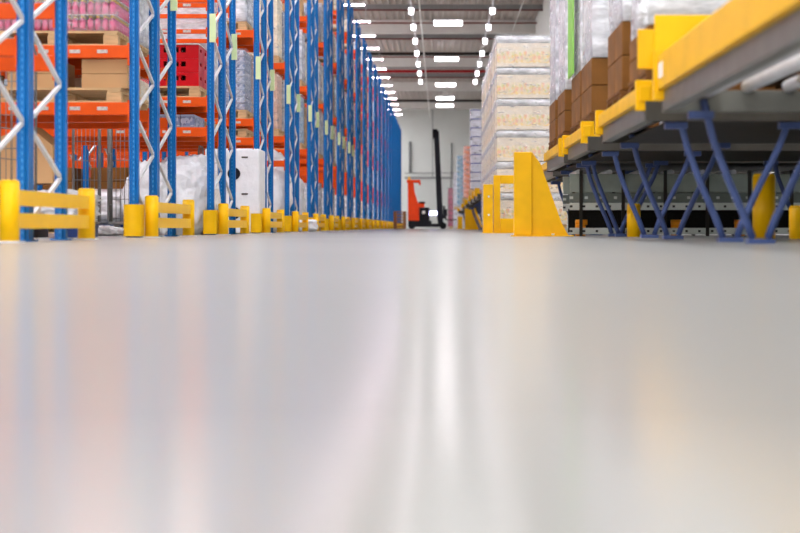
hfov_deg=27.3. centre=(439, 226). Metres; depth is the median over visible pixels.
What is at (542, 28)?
wall
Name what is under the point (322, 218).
guard
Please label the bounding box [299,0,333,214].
rack
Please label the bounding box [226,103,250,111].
tray
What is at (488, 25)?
lamp
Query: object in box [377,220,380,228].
guard
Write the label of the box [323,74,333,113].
load
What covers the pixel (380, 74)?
trim
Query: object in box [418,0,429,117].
cable
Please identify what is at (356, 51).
rack
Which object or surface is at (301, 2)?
load
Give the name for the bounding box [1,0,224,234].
rack
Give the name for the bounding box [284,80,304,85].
wooden pallet
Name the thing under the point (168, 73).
rack
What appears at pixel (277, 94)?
load
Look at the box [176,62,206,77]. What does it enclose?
crate
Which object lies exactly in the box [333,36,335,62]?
load
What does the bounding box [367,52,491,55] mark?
beam
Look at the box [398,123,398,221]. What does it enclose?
rack
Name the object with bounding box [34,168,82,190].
load
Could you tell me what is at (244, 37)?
rack
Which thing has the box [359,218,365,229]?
guard
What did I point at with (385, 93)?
rack
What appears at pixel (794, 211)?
marker post
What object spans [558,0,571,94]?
load
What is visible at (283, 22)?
tray
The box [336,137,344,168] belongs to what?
load
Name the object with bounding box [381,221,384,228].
guard
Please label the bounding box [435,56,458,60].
ceiling lamp
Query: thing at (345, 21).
load
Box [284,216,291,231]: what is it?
protector
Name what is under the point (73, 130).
roll cage
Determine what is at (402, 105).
trim
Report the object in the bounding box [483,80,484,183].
load
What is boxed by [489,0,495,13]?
lamp
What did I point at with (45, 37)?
wooden pallet
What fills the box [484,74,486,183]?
load
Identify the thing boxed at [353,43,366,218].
rack
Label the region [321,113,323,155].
load
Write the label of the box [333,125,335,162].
load
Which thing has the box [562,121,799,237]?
conveyor
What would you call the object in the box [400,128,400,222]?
rack
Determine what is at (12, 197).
guard
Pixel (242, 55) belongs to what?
tray
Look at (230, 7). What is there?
rack
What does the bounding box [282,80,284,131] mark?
load
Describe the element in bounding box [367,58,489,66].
trim
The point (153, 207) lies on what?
guard
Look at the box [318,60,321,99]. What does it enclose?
load
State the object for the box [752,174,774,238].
marker post
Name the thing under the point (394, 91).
trim
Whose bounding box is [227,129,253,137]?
wooden pallet
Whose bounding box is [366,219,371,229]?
guard
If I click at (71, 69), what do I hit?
carton
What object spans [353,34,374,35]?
ceiling lamp
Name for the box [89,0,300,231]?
rack
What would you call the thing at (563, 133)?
wooden pallet
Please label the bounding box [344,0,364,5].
ceiling lamp
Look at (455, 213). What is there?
load
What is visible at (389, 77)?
pipe
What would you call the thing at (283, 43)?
tray
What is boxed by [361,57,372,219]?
rack
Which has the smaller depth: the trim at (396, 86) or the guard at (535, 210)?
the guard at (535, 210)
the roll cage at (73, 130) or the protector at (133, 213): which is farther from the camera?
the roll cage at (73, 130)
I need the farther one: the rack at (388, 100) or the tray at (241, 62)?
the rack at (388, 100)
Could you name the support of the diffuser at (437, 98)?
attached to the ceiling lamp at (451, 97)
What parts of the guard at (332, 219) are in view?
post, post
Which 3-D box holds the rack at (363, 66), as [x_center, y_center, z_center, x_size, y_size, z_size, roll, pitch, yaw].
[-4.250,-3.550,62.925,2.840,7.300,1.170,0,0,0]
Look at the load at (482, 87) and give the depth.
37.56 m
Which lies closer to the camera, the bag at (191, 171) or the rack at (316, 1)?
the bag at (191, 171)
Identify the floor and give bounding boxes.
[0,228,799,532]
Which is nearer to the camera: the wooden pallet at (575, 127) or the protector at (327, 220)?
the wooden pallet at (575, 127)
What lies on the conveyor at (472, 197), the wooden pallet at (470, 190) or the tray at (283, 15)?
the wooden pallet at (470, 190)
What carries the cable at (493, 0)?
attached to the lamp
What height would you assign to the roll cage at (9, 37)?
1.730 m
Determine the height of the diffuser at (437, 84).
0.160 m
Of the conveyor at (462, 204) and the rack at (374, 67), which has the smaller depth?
the conveyor at (462, 204)
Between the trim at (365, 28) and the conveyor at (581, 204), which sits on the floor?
the conveyor at (581, 204)
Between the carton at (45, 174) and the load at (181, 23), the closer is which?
the carton at (45, 174)
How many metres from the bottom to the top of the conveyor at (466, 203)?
1.060 m
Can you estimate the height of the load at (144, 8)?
0.977 m
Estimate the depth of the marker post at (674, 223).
18.07 m
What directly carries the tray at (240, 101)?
on the load at (243, 62)
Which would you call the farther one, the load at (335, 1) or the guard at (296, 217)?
the load at (335, 1)
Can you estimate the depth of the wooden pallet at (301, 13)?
36.43 m
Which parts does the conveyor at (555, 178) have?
rail, leg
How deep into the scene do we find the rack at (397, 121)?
111.37 m
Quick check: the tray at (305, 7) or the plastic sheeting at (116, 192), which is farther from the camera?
the tray at (305, 7)
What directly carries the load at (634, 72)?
on the wooden pallet at (647, 74)
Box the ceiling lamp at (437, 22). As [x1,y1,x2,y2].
[433,19,462,25]
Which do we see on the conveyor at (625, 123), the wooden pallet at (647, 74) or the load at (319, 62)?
the wooden pallet at (647, 74)
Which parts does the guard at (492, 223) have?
post, post, foot plate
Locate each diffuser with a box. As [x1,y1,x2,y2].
[434,21,461,25]
[436,83,455,85]
[436,97,453,99]
[490,8,494,13]
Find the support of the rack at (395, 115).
on the floor
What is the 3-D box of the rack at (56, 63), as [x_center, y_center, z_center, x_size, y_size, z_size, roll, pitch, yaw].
[-5.599,-3.550,12.055,5.542,7.300,1.170,0,0,0]
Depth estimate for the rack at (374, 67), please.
72.79 m
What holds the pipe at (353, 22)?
attached to the wall
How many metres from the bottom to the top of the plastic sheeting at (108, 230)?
0.122 m
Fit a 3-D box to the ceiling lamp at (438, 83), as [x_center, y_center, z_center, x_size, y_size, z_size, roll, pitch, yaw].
[0.360,-9.320,105.000,1.300,0.660,0.500,0,0,0]
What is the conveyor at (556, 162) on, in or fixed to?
on the floor
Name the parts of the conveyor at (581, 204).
leg, leg, leg, panel, panel, leg, leg, leg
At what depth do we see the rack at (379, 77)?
77.98 m
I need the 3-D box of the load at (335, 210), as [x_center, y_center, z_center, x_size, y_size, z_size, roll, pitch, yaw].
[-3.662,-0.459,52.520,1.219,0.828,1.038,0,0,0]
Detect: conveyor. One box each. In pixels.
[457,208,480,220]
[461,203,481,221]
[464,200,481,229]
[468,195,481,219]
[470,192,481,208]
[473,188,569,201]
[541,162,747,213]
[544,138,798,235]
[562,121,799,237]
[563,170,799,235]
[595,80,799,241]
[637,0,799,243]
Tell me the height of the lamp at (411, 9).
1.370 m
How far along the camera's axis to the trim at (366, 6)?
71.29 m
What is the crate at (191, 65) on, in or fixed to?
on the crate at (191, 79)
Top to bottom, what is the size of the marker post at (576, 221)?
0.180 m
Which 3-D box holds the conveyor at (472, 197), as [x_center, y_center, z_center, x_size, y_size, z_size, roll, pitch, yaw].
[2.630,-0.430,46.050,3.540,1.060,3.100,0,0,0]
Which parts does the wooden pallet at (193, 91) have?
board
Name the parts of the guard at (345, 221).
post, post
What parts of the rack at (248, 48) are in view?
sign panel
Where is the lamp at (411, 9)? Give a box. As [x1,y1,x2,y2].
[408,6,414,13]
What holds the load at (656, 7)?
on the load at (634, 72)
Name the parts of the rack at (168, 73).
sign panel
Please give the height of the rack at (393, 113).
7.300 m
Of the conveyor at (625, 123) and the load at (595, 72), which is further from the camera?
the load at (595, 72)
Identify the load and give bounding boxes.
[0,0,128,36]
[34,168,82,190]
[75,78,148,100]
[91,168,128,188]
[128,0,148,48]
[160,3,217,96]
[160,114,203,126]
[216,0,253,28]
[226,50,250,111]
[248,0,281,57]
[251,61,253,113]
[260,74,281,129]
[282,0,303,12]
[282,11,284,61]
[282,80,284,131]
[299,29,305,82]
[299,96,303,143]
[303,106,306,145]
[304,0,333,7]
[304,3,323,42]
[304,6,320,38]
[304,183,321,222]
[305,42,306,84]
[318,34,333,59]
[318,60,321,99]
[318,109,321,153]
[321,64,323,102]
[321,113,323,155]
[321,188,334,222]
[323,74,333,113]
[333,0,336,27]
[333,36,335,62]
[333,77,336,116]
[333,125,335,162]
[334,199,344,215]
[335,195,353,217]
[336,42,344,76]
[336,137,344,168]
[344,20,346,45]
[344,91,346,127]
[344,140,345,168]
[345,53,346,78]
[353,104,354,135]
[353,198,354,217]
[448,188,452,225]
[453,172,463,225]
[457,156,468,205]
[464,146,481,197]
[470,110,482,188]
[481,84,483,224]
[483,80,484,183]
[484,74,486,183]
[486,68,488,183]
[487,62,490,183]
[489,55,492,183]
[491,47,494,183]
[494,36,567,223]
[549,0,558,104]
[549,100,558,141]
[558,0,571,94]
[558,89,571,134]
[568,0,585,78]
[572,71,581,125]
[582,0,609,66]
[582,58,608,117]
[608,0,631,34]
[608,21,775,97]
[630,25,653,81]
[631,0,729,41]
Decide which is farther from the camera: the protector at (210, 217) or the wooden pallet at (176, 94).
the wooden pallet at (176, 94)
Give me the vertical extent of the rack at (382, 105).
7.300 m
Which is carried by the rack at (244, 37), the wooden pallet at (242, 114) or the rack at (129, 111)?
the wooden pallet at (242, 114)
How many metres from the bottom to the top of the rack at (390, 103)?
7.300 m
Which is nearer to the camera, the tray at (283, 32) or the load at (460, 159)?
the tray at (283, 32)
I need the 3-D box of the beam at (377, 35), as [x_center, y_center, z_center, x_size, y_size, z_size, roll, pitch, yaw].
[-6.275,-9.525,82.270,21.450,0.250,0.140,0,0,0]
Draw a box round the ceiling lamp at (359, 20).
[344,19,370,21]
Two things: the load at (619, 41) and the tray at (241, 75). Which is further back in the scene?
the tray at (241, 75)
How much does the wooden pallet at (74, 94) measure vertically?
0.144 m
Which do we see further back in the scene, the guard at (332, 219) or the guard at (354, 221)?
the guard at (354, 221)
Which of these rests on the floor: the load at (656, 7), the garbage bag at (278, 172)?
the garbage bag at (278, 172)
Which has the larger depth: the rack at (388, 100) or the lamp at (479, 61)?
the rack at (388, 100)
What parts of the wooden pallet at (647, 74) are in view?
board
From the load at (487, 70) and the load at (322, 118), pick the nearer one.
the load at (487, 70)
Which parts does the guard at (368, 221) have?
post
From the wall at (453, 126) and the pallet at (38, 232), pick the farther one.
the wall at (453, 126)
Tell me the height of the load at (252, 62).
0.928 m
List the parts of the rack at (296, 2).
sign panel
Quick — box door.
[405,177,452,227]
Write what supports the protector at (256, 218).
attached to the rack at (244, 37)
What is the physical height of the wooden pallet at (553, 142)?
0.144 m
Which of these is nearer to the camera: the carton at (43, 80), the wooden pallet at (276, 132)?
the carton at (43, 80)
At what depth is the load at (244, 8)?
26.02 m
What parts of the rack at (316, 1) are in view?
sign panel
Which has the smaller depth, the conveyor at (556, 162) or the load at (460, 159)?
the conveyor at (556, 162)
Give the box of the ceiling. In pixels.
[344,0,542,99]
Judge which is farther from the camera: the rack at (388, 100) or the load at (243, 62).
the rack at (388, 100)
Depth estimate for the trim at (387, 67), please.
97.53 m
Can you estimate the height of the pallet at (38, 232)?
0.130 m
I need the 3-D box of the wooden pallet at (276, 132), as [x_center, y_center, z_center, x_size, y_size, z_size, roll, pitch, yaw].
[-3.660,-1.792,31.725,1.200,0.144,1.000,0,0,0]
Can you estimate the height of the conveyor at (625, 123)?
1.060 m
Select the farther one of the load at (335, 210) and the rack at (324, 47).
the load at (335, 210)
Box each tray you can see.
[176,114,180,126]
[181,114,203,126]
[226,50,250,61]
[226,57,250,68]
[226,63,250,74]
[226,70,250,81]
[226,83,250,93]
[226,90,250,100]
[226,97,250,106]
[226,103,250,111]
[227,77,250,87]
[282,11,284,23]
[282,21,284,33]
[282,31,284,43]
[282,42,284,53]
[304,6,320,17]
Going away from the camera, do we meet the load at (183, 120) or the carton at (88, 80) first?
the carton at (88, 80)
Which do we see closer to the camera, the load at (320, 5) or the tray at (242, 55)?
the tray at (242, 55)
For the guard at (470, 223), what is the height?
0.950 m
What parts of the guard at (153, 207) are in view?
post, rail, rail, post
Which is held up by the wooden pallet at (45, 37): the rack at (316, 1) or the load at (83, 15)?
the load at (83, 15)
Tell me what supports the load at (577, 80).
on the wooden pallet at (575, 127)
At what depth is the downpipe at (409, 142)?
134.76 m
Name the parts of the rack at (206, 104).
sign panel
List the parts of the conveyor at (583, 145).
rail, leg, foot plate, leg, leg, foot plate, leg, leg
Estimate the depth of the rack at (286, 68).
31.18 m
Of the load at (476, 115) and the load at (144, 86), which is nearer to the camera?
the load at (144, 86)
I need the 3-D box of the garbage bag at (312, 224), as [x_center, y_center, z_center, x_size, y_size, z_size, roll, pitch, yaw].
[-3.001,-0.042,35.602,0.744,0.283,0.582,0,0,-5]
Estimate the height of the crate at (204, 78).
0.176 m
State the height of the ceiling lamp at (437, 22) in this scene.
0.660 m
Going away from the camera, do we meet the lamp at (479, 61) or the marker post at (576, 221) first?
the marker post at (576, 221)
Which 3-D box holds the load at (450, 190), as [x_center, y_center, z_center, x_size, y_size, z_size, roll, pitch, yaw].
[0.801,-1.359,111.999,0.579,2.628,1.054,0,0,0]
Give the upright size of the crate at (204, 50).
0.176 m
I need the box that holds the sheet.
[160,44,206,50]
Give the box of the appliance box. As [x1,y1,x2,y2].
[205,148,264,232]
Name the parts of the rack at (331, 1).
sign panel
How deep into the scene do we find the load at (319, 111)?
42.13 m
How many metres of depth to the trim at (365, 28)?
76.69 m
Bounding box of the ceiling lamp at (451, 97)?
[436,92,453,99]
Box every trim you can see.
[344,4,542,8]
[353,20,534,33]
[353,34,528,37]
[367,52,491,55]
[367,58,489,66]
[377,73,485,76]
[377,82,482,90]
[387,67,486,68]
[390,100,481,101]
[390,102,481,108]
[394,91,481,91]
[432,109,432,176]
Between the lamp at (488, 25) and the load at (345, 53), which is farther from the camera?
the lamp at (488, 25)
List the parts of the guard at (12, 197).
post, foot plate, rail, rail, post, foot plate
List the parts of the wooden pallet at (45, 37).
board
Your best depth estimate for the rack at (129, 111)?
15.58 m
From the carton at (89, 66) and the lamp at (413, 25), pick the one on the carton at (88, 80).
the carton at (89, 66)
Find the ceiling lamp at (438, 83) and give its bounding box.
[435,78,455,85]
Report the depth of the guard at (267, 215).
26.56 m
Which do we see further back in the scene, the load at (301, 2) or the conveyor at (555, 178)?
the load at (301, 2)
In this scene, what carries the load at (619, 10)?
on the load at (619, 41)
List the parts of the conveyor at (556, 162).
rail, leg, leg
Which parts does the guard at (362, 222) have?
post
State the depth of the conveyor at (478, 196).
40.52 m
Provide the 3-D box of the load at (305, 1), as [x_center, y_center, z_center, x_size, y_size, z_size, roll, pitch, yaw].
[-3.660,-6.654,47.325,1.132,0.694,0.952,0,0,0]
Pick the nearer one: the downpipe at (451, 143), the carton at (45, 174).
the carton at (45, 174)
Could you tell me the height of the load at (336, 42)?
1.081 m
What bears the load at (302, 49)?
on the wooden pallet
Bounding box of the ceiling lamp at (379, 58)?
[367,40,382,59]
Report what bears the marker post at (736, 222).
on the floor
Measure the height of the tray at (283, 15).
0.194 m
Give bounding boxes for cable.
[410,0,420,78]
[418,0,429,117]
[475,0,493,78]
[510,0,523,35]
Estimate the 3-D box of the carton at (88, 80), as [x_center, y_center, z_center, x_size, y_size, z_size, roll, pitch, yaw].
[-3.200,-1.393,16.025,0.440,0.137,0.660,0,0,0]
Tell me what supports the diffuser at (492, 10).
attached to the lamp at (492, 9)
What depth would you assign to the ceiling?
85.88 m
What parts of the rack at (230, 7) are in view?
sign panel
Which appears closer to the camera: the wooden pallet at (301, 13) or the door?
the wooden pallet at (301, 13)
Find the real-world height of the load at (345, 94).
1.129 m
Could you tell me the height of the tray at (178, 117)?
0.164 m
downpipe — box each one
[409,142,410,171]
[451,143,451,176]
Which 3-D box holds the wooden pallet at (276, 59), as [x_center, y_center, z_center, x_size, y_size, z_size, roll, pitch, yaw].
[-3.660,-3.182,31.725,1.200,0.144,1.000,0,0,0]
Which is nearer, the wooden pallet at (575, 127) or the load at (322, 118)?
the wooden pallet at (575, 127)
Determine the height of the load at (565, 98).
0.454 m
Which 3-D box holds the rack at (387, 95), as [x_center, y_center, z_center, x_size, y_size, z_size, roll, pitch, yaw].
[-4.250,-3.550,90.055,2.840,7.300,1.170,0,0,0]
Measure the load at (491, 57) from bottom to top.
3.249 m
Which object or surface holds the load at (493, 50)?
on the wooden pallet
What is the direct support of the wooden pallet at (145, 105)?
on the rack at (168, 73)
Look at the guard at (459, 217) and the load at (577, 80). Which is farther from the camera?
the guard at (459, 217)
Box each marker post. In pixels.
[575,220,586,235]
[627,204,640,236]
[670,220,680,234]
[734,220,744,235]
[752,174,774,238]
[789,206,799,238]
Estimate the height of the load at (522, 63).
3.249 m
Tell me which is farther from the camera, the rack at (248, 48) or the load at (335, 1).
the load at (335, 1)
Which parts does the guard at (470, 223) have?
plate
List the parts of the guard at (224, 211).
post, rail, rail, post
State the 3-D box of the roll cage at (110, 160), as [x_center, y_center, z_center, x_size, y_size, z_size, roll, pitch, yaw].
[-3.720,-0.591,19.300,0.322,1.380,0.472,0,0,-6]
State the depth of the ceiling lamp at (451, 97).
115.78 m
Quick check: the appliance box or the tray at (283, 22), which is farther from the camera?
the tray at (283, 22)
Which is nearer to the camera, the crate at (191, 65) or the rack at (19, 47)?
the rack at (19, 47)
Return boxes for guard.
[0,180,98,242]
[142,195,196,236]
[217,203,250,234]
[262,208,285,232]
[292,211,308,231]
[313,213,325,230]
[329,215,339,230]
[341,216,349,229]
[351,218,358,229]
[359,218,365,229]
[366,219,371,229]
[372,220,376,228]
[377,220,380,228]
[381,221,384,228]
[458,216,461,228]
[464,208,481,229]
[482,175,513,232]
[511,152,573,235]
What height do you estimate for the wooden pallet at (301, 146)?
0.144 m
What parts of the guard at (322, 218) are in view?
post, post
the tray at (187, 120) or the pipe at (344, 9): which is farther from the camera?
the pipe at (344, 9)
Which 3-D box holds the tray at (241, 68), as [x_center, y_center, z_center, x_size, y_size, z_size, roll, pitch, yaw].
[-3.375,-2.540,26.525,0.562,0.100,0.952,0,0,0]
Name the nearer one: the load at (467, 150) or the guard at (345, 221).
the guard at (345, 221)
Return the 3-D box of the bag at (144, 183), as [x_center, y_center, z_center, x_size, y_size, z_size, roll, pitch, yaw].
[-3.682,-0.379,20.908,0.687,0.959,0.724,0,0,0]
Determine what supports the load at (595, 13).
on the load at (595, 72)
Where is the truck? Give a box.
[407,129,456,228]
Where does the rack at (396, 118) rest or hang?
on the floor
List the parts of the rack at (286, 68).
sign panel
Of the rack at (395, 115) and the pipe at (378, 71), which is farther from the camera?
the rack at (395, 115)
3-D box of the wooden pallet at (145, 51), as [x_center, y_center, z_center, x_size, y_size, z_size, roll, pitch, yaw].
[-3.660,-1.792,17.255,1.200,0.144,1.000,0,0,0]
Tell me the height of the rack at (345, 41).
7.300 m
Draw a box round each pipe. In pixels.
[344,9,542,10]
[353,22,536,23]
[353,38,495,39]
[367,56,490,57]
[377,70,485,72]
[389,77,483,77]
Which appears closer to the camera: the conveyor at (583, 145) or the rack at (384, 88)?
the conveyor at (583, 145)
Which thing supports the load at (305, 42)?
on the wooden pallet
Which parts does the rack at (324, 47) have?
sign panel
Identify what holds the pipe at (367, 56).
attached to the wall
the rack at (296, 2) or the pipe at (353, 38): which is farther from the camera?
the pipe at (353, 38)
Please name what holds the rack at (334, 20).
on the floor
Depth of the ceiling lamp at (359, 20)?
69.13 m
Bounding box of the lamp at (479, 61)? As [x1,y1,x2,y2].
[477,40,481,66]
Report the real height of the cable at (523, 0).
0.038 m
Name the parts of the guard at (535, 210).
plate, foot plate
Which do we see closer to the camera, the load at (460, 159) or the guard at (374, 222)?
the guard at (374, 222)
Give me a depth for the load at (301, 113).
36.75 m
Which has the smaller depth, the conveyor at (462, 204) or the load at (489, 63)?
the load at (489, 63)
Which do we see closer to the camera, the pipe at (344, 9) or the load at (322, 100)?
the load at (322, 100)
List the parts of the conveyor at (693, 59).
leg, rail, foot plate, leg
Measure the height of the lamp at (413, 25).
1.370 m
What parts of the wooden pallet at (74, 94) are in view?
board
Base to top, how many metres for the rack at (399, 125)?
7.300 m
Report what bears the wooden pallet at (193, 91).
on the rack at (206, 104)
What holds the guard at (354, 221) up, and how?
on the floor
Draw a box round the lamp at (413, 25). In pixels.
[411,0,415,29]
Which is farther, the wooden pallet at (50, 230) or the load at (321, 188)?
the load at (321, 188)
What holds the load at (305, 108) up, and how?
on the wooden pallet
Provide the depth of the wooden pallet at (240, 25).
26.03 m
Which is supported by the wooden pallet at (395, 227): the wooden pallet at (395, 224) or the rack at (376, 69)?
the wooden pallet at (395, 224)
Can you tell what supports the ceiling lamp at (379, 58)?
hanging from the ceiling
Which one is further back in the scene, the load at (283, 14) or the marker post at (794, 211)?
the load at (283, 14)
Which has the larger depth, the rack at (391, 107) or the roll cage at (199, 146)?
the rack at (391, 107)
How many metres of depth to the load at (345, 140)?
53.85 m
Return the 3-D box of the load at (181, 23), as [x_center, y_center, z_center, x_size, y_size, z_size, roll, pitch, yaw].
[-3.663,-2.424,22.455,1.223,1.278,1.040,0,0,0]
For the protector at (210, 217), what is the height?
0.300 m
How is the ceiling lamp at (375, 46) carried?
hanging from the ceiling
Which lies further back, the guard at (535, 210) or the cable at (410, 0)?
the cable at (410, 0)
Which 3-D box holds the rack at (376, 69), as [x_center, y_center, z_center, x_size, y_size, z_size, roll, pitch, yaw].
[-4.250,-3.550,74.455,2.840,7.300,1.170,0,0,0]
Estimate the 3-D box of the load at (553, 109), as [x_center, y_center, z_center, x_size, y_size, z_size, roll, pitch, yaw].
[1.940,-1.268,19.850,1.172,0.454,1.052,0,0,0]
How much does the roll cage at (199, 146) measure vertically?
1.210 m
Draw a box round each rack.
[0,0,35,240]
[0,0,71,240]
[1,0,157,237]
[1,0,178,236]
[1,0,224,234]
[37,0,237,233]
[68,0,266,207]
[68,0,274,232]
[68,0,293,215]
[68,0,314,216]
[68,0,318,212]
[68,0,329,230]
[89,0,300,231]
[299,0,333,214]
[299,0,341,218]
[318,0,344,215]
[318,0,350,219]
[333,4,353,217]
[333,20,358,217]
[333,27,360,217]
[344,37,365,218]
[344,52,371,218]
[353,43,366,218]
[353,64,375,219]
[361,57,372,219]
[361,69,376,219]
[361,75,380,219]
[367,85,383,220]
[377,88,384,220]
[377,93,386,220]
[377,100,389,220]
[377,103,390,221]
[381,95,387,220]
[381,107,392,221]
[381,113,394,221]
[395,115,395,210]
[396,118,396,210]
[397,121,397,221]
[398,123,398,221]
[399,125,399,222]
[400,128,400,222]
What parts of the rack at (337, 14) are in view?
sign panel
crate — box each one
[160,45,202,61]
[160,59,202,74]
[160,73,202,87]
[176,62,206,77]
[182,48,206,63]
[182,76,206,89]
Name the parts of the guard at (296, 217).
post, rail, rail, post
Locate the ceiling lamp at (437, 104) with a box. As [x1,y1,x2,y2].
[436,103,453,106]
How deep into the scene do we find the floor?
1.02 m
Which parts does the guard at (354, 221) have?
post, post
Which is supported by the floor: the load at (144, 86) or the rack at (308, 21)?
the rack at (308, 21)
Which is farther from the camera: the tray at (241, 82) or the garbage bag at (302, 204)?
the garbage bag at (302, 204)
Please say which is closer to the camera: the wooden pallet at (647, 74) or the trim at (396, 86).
the wooden pallet at (647, 74)
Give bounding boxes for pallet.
[0,31,128,44]
[1,88,128,101]
[34,97,148,109]
[34,224,98,237]
[48,228,54,232]
[140,45,148,56]
[160,86,206,96]
[176,94,217,102]
[203,110,253,118]
[226,21,252,29]
[226,129,283,135]
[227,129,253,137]
[251,56,283,62]
[273,143,304,148]
[282,10,304,15]
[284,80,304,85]
[394,223,405,225]
[394,226,405,228]
[469,189,481,194]
[548,139,556,149]
[557,132,569,143]
[570,121,579,134]
[580,113,658,133]
[606,90,627,109]
[628,70,799,93]
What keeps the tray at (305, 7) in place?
on the load at (305, 7)
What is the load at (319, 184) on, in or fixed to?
on the wooden pallet
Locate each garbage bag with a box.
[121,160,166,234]
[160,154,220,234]
[267,149,292,231]
[299,177,306,214]
[299,219,318,231]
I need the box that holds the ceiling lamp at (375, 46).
[361,34,379,48]
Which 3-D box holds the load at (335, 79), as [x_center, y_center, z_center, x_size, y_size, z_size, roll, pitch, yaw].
[-3.659,-3.819,48.455,1.219,1.128,1.040,0,0,0]
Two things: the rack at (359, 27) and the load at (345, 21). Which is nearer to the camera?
the load at (345, 21)
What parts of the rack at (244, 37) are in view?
sign panel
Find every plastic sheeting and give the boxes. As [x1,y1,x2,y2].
[34,189,102,221]
[95,189,123,224]
[98,225,123,235]
[636,0,648,25]
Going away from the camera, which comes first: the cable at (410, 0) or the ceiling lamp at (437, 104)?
the cable at (410, 0)
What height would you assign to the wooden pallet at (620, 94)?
0.144 m
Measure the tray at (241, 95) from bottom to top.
0.100 m
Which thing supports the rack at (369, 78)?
on the floor
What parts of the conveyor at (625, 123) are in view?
rail, leg, foot plate, leg, leg, foot plate, leg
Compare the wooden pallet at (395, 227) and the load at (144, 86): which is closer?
the load at (144, 86)
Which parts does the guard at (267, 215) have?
post, rail, rail, post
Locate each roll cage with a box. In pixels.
[0,36,36,190]
[72,129,100,223]
[107,129,128,226]
[198,145,217,175]
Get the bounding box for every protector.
[124,204,143,235]
[203,210,217,233]
[251,213,261,232]
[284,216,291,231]
[326,219,328,229]
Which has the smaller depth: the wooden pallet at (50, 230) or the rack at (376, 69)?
the wooden pallet at (50, 230)
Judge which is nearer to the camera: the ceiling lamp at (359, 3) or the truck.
the ceiling lamp at (359, 3)
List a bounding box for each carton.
[1,127,54,184]
[7,63,74,79]
[7,74,74,87]
[82,59,128,73]
[82,74,128,90]
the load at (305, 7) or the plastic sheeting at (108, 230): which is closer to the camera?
the plastic sheeting at (108, 230)
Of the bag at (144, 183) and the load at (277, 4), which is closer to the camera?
the bag at (144, 183)
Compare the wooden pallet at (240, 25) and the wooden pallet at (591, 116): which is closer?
the wooden pallet at (591, 116)
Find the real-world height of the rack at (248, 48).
7.300 m
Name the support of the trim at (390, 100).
attached to the wall
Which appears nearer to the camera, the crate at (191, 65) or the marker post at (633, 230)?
the marker post at (633, 230)
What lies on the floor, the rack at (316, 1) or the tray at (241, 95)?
the rack at (316, 1)
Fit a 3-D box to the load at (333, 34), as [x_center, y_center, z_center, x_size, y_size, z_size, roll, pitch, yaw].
[-3.660,-5.219,47.325,1.215,0.828,1.040,0,0,0]
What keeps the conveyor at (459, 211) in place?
on the floor
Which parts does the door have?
frame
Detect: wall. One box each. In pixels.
[393,109,481,227]
[529,0,788,234]
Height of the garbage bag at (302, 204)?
1.330 m
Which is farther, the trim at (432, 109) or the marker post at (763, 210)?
the trim at (432, 109)
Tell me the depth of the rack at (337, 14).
46.78 m
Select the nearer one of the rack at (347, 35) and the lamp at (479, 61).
the rack at (347, 35)
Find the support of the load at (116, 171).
on the wooden pallet
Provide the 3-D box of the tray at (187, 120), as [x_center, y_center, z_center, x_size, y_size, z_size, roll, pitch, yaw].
[-3.202,-1.346,21.300,0.175,0.164,0.892,0,0,0]
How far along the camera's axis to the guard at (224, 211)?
21.46 m
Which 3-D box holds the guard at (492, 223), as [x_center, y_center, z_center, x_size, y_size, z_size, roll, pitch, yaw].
[1.105,-0.375,27.040,0.830,0.950,0.280,0,0,0]
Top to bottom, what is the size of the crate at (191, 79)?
0.176 m
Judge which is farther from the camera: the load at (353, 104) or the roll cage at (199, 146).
the load at (353, 104)
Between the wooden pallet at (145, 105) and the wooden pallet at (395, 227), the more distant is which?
the wooden pallet at (395, 227)
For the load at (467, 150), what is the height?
1.886 m
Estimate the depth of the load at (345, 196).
57.22 m
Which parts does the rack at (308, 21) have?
sign panel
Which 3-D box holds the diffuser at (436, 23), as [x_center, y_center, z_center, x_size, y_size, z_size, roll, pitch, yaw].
[0.360,-9.070,73.200,1.260,0.160,0.460,0,0,0]
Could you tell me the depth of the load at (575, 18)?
16.68 m
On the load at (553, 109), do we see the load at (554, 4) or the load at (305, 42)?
the load at (554, 4)
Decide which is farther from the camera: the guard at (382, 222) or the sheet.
the guard at (382, 222)
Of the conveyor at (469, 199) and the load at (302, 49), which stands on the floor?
the conveyor at (469, 199)
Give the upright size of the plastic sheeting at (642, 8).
0.244 m
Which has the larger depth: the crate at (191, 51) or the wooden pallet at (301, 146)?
the wooden pallet at (301, 146)
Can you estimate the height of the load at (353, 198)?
1.080 m
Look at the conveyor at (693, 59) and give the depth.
8.93 m
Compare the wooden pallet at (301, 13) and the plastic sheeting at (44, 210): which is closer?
the plastic sheeting at (44, 210)
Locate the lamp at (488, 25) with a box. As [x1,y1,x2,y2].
[486,0,490,29]
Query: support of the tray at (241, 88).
on the load at (243, 62)
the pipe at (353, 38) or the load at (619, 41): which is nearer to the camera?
the load at (619, 41)

